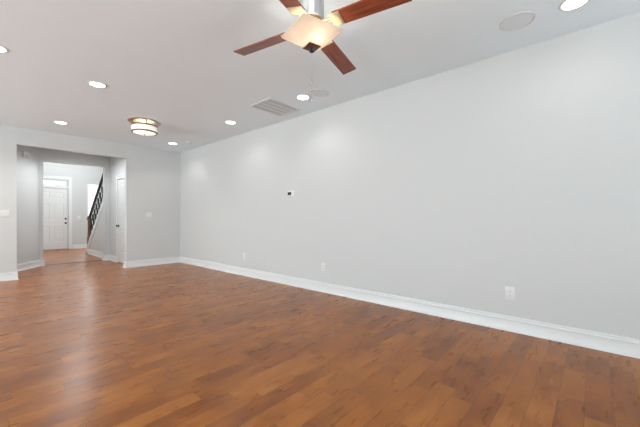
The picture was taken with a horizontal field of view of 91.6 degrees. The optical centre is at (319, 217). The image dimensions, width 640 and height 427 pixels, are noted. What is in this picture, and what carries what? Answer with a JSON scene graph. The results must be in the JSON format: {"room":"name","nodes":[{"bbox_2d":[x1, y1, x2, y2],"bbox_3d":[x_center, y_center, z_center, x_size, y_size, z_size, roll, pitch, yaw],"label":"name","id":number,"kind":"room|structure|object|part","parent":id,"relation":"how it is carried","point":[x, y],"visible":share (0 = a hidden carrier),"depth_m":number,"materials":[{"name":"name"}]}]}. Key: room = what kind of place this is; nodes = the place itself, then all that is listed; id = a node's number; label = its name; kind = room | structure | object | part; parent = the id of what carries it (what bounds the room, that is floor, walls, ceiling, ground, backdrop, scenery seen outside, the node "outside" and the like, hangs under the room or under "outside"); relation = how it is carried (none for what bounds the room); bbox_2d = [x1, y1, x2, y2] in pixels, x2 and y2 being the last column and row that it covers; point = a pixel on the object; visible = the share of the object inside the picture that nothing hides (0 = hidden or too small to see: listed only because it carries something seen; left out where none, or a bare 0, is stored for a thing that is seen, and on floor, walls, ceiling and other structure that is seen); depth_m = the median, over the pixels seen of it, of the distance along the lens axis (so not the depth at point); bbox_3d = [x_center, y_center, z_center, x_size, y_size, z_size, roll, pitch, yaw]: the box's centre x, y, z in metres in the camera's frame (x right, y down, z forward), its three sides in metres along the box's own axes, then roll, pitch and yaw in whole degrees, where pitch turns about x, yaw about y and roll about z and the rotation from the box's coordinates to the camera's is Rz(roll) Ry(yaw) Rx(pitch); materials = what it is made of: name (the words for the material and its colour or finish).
{"room":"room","nodes":[
{"label":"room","id":0,"kind":"room"},
{"bbox_2d":[17,145,38,263],"bbox_3d":[-6.279,-0.263,6.153,0.120,2.740,2.037,0,0,-14],"label":"wall","id":1,"kind":"structure","parent":0,"point":[27,168],"depth_m":6.77,"materials":[{"name":"grey paint"}]},
{"bbox_2d":[22,151,29,157],"bbox_3d":[-6.327,-1.363,6.696,0.041,0.104,0.170,0,0,-14],"label":"door chime","id":2,"kind":"object","parent":1,"relation":"attached to","point":[24,154],"visible":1,"depth_m":6.68,"materials":[{"name":"white plastic"}]},
{"bbox_2d":[17,249,115,271],"bbox_3d":[-5.929,1.035,7.621,1.701,0.143,4.647,0,0,-13],"label":"baseboard","id":3,"kind":"structure","parent":1,"relation":"attached to","point":[37,263],"depth_m":7.18,"materials":[{"name":"white paint"}]},
{"bbox_2d":[43,162,102,244],"bbox_3d":[-9.057,-1.493,11.117,0.120,5.200,3.090,0,0,41],"label":"wall","id":4,"kind":"structure","parent":0,"point":[81,176],"depth_m":11.32,"materials":[{"name":"grey paint"}]},
{"bbox_2d":[43,187,67,249],"bbox_3d":[-9.297,0.023,10.771,0.108,2.131,0.902,0,0,41],"label":"door","id":5,"kind":"structure","parent":4,"relation":"in","point":[55,200],"depth_m":10.86,"materials":[{"name":"white paint"}]},
{"bbox_2d":[43,178,67,186],"bbox_3d":[-9.334,-1.235,10.804,0.060,0.233,0.910,0,0,41],"label":"window","id":6,"kind":"structure","parent":4,"relation":"in","point":[66,181],"depth_m":10.86,"materials":[{"name":"white paint"}]},
{"bbox_2d":[43,175,71,248],"bbox_3d":[-9.281,-0.183,10.757,0.042,2.579,1.136,0,0,41],"label":"trim","id":7,"kind":"structure","parent":4,"relation":"attached to","point":[69,179],"depth_m":11.11,"materials":[{"name":"white paint"}]},
{"bbox_2d":[87,184,98,231],"bbox_3d":[-8.443,-0.366,11.812,0.060,1.825,0.695,0,0,41],"label":"window","id":8,"kind":"structure","parent":4,"relation":"in","point":[87,184],"depth_m":11.55,"materials":[{"name":"white paint"}]},
{"bbox_2d":[39,148,109,259],"bbox_3d":[-5.663,-1.493,8.148,0.120,5.200,3.100,0,0,41],"label":"wall","id":9,"kind":"structure","parent":0,"point":[45,155],"depth_m":7.76,"materials":[{"name":"grey paint"}]},
{"bbox_2d":[48,260,102,264],"bbox_3d":[-6.054,1.101,7.690,0.060,0.011,1.135,0,0,41],"label":"trim","id":10,"kind":"structure","parent":9,"relation":"attached to","point":[95,260],"depth_m":7.67,"materials":[{"name":"brown wood"}]},
{"bbox_2d":[0,125,179,272],"bbox_3d":[-6.408,-0.263,4.604,0.120,2.740,8.643,0,0,41],"label":"wall","id":11,"kind":"structure","parent":0,"point":[151,176],"depth_m":6.99,"materials":[{"name":"grey paint"}]},
{"bbox_2d":[0,210,9,216],"bbox_3d":[-5.561,-0.080,5.463,0.009,0.117,0.164,0,0,41],"label":"light switch","id":12,"kind":"object","parent":11,"relation":"attached to","point":[3,213],"visible":1,"depth_m":5.48,"materials":[{"name":"white plastic"}]},
{"bbox_2d":[0,257,179,280],"bbox_3d":[-6.434,1.035,4.693,0.332,0.143,8.503,0,0,41],"label":"baseboard","id":13,"kind":"structure","parent":11,"relation":"attached to","point":[8,276],"depth_m":7.07,"materials":[{"name":"white paint"}]},
{"bbox_2d":[146,212,151,216],"bbox_3d":[-3.984,-0.070,7.246,0.009,0.117,0.118,0,0,41],"label":"light switch","id":14,"kind":"object","parent":11,"relation":"attached to","point":[148,214],"visible":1,"depth_m":7.24,"materials":[{"name":"white plastic"}]},
{"bbox_2d":[88,157,123,255],"bbox_3d":[-5.779,-0.263,8.491,4.088,2.740,0.120,0,0,41],"label":"wall","id":15,"kind":"structure","parent":0,"point":[116,164],"depth_m":8.11,"materials":[{"name":"grey paint"}]},
{"bbox_2d":[72,244,86,248],"bbox_3d":[-7.380,1.035,9.633,4.360,0.143,2.850,0,0,41],"label":"baseboard","id":16,"kind":"structure","parent":15,"relation":"attached to","point":[78,245],"depth_m":11.34,"materials":[{"name":"white paint"}]},
{"bbox_2d":[116,178,123,262],"bbox_3d":[-4.769,0.069,7.506,0.764,2.049,0.099,0,0,41],"label":"door","id":17,"kind":"structure","parent":15,"relation":"in","point":[120,225],"depth_m":7.62,"materials":[{"name":"white paint"}]},
{"bbox_2d":[116,174,123,261],"bbox_3d":[-4.773,0.034,7.501,0.916,2.146,0.029,0,0,41],"label":"trim","id":18,"kind":"structure","parent":15,"relation":"attached to","point":[119,176],"depth_m":7.76,"materials":[{"name":"white paint"}]},
{"bbox_2d":[0,248,639,426],"bbox_3d":[-4.824,1.167,3.520,16.530,0.120,9.120,0,0,41],"label":"floor","id":19,"kind":"structure","parent":0,"point":[94,343],"depth_m":2.37,"materials":[{"name":"brown wood"}]},
{"bbox_2d":[85,173,102,252],"bbox_3d":[-6.154,-0.325,9.586,2.499,2.862,1.288,0,0,41],"label":"stair railing","id":20,"kind":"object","parent":19,"relation":"on","point":[97,205],"depth_m":9.30,"materials":[{"name":"black metal"}]},
{"bbox_3d":[-7.265,0.447,9.792,0.116,1.010,0.116,0,0,41],"label":"newel post","id":21,"kind":"part","parent":20,"relation":"part of","materials":[{"name":"brown wood"}]},
{"bbox_3d":[-6.425,-0.877,9.049,2.185,1.759,0.068,0,0,41],"label":"handrail","id":22,"kind":"part","parent":20,"relation":"part of","materials":[{"name":"brown metal"}]},
{"bbox_2d":[0,0,639,152],"bbox_3d":[-3.123,-1.693,1.948,11.900,0.120,9.020,0,0,41],"label":"ceiling","id":23,"kind":"structure","parent":0,"point":[174,64],"depth_m":3.15,"materials":[{"name":"white paint"}]},
{"bbox_2d":[0,45,8,52],"bbox_3d":[-3.111,-1.629,2.973,0.192,0.008,0.192,0,0,41],"label":"recessed light","id":24,"kind":"object","parent":23,"relation":"in","point":[2,49],"visible":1,"depth_m":3.02,"materials":[{"name":"white"}]},
{"bbox_2d":[53,121,67,123],"bbox_3d":[-4.430,-1.629,5.315,0.192,0.008,0.192,0,0,41],"label":"recessed light","id":25,"kind":"object","parent":23,"relation":"in","point":[58,122],"visible":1,"depth_m":5.30,"materials":[{"name":"white"}]},
{"bbox_2d":[88,81,106,87],"bbox_3d":[-2.723,-1.629,3.804,0.192,0.008,0.192,0,0,41],"label":"recessed light","id":26,"kind":"object","parent":23,"relation":"in","point":[92,83],"visible":1,"depth_m":3.79,"materials":[{"name":"white paint"}]},
{"bbox_2d":[127,117,160,135],"bbox_3d":[-2.984,-1.518,5.290,0.500,0.230,0.500,0,0,41],"label":"flush light","id":27,"kind":"object","parent":23,"relation":"attached to","point":[140,126],"visible":1,"depth_m":5.16,"materials":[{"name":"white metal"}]},
{"bbox_3d":[-2.984,-1.507,5.290,0.383,0.087,0.383,0,0,41],"label":"lamp shade","id":28,"kind":"part","parent":27,"relation":"part of","materials":[{"name":"white glass"}]},
{"bbox_2d":[133,130,155,135],"bbox_3d":[-2.984,-1.438,5.290,0.350,0.029,0.350,0,0,41],"label":"diffuser","id":29,"kind":"object","parent":27,"relation":"attached to","point":[140,132],"depth_m":5.25,"materials":[{"name":"white glass"}]},
{"bbox_2d":[225,121,235,123],"bbox_3d":[-1.526,-1.629,5.309,0.192,0.008,0.192,0,0,41],"label":"recessed light","id":30,"kind":"object","parent":23,"relation":"in","point":[227,122],"visible":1,"depth_m":5.30,"materials":[{"name":"white"}]},
{"bbox_2d":[249,98,300,116],"bbox_3d":[-0.658,-1.628,4.598,0.470,0.010,0.606,0,0,41],"label":"ceiling vent","id":31,"kind":"object","parent":23,"relation":"in","point":[269,105],"visible":1,"depth_m":4.58,"materials":[{"name":"white metal"}]},
{"bbox_2d":[296,95,309,99],"bbox_3d":[-0.229,-1.629,4.208,0.192,0.008,0.192,0,0,41],"label":"recessed light","id":32,"kind":"object","parent":23,"relation":"in","point":[300,97],"visible":1,"depth_m":4.20,"materials":[{"name":"white"}]},
{"bbox_2d":[310,89,328,96],"bbox_3d":[-0.007,-1.630,4.064,0.256,0.006,0.256,0,0,41],"label":"ceiling speaker","id":33,"kind":"object","parent":23,"relation":"attached to","point":[317,92],"visible":0.91,"depth_m":4.07,"materials":[{"name":"white paint"}]},
{"bbox_2d":[233,0,411,101],"bbox_3d":[-0.059,-1.227,2.190,1.049,0.812,1.049,0,0,-16],"label":"ceiling fan","id":34,"kind":"object","parent":23,"relation":"hanging from","point":[311,31],"visible":1,"depth_m":2.11,"materials":[{"name":"brown wood"}]},
{"bbox_3d":[-0.437,-1.335,2.396,0.502,0.034,0.127,-1,-1,29],"label":"blade","id":35,"kind":"part","parent":34,"relation":"part of","materials":[{"name":"brown wood"}]},
{"bbox_3d":[-0.265,-1.363,1.811,0.127,0.034,0.502,0,-3,29],"label":"blade","id":36,"kind":"part","parent":34,"relation":"part of","materials":[{"name":"brown wood"}]},
{"bbox_3d":[-0.059,-1.253,2.190,0.324,0.092,0.324,0,0,-34],"label":"lamp shade","id":37,"kind":"part","parent":34,"relation":"part of","materials":[{"name":"white glass"}]},
{"bbox_3d":[-0.059,-1.201,2.190,0.094,0.008,0.094,0,0,-34],"label":"plate","id":38,"kind":"part","parent":34,"relation":"part of","materials":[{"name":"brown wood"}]},
{"bbox_3d":[0.147,-1.324,2.568,0.127,0.034,0.502,0,-3,29],"label":"blade","id":39,"kind":"part","parent":34,"relation":"part of","materials":[{"name":"brown wood"}]},
{"bbox_3d":[0.320,-1.351,1.984,0.502,0.034,0.127,-1,-1,29],"label":"blade","id":40,"kind":"part","parent":34,"relation":"part of","materials":[{"name":"brown wood"}]},
{"bbox_2d":[499,11,535,30],"bbox_3d":[1.637,-1.630,2.585,0.256,0.006,0.256,0,0,41],"label":"ceiling speaker","id":41,"kind":"object","parent":23,"relation":"attached to","point":[516,21],"visible":1,"depth_m":2.58,"materials":[{"name":"white paint"}]},
{"bbox_2d":[558,0,589,10],"bbox_3d":[1.929,-1.629,2.359,0.192,0.008,0.192,0,0,41],"label":"recessed light","id":42,"kind":"object","parent":23,"relation":"in","point":[567,5],"visible":1,"depth_m":2.37,"materials":[{"name":"white"}]},
{"bbox_2d":[180,12,639,339],"bbox_3d":[0.281,-0.263,4.535,10.230,2.740,0.120,0,0,41],"label":"wall","id":43,"kind":"structure","parent":0,"point":[519,169],"depth_m":3.33,"materials":[{"name":"grey paint"}]},
{"bbox_2d":[287,190,294,196],"bbox_3d":[-0.480,-0.396,5.109,0.172,0.108,0.028,0,0,41],"label":"thermostat","id":44,"kind":"object","parent":43,"relation":"attached to","point":[289,193],"visible":1,"depth_m":5.09,"materials":[{"name":"white plastic"}]},
{"bbox_2d":[321,263,324,270],"bbox_3d":[0.049,0.734,4.654,0.082,0.127,0.008,0,0,41],"label":"wall outlet","id":45,"kind":"object","parent":43,"relation":"attached to","point":[322,264],"visible":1,"depth_m":4.66,"materials":[{"name":"white plastic"}]},
{"bbox_2d":[180,256,639,358],"bbox_3d":[0.232,1.035,4.481,9.990,0.143,0.027,0,0,41],"label":"baseboard","id":46,"kind":"structure","parent":43,"relation":"attached to","point":[620,345],"depth_m":3.31,"materials":[{"name":"white paint"}]},
{"bbox_2d":[505,286,514,300],"bbox_3d":[1.863,0.740,3.050,0.082,0.127,0.008,0,0,41],"label":"wall outlet","id":47,"kind":"object","parent":43,"relation":"attached to","point":[509,291],"visible":1,"depth_m":3.05,"materials":[{"name":"white plastic"}]}
]}

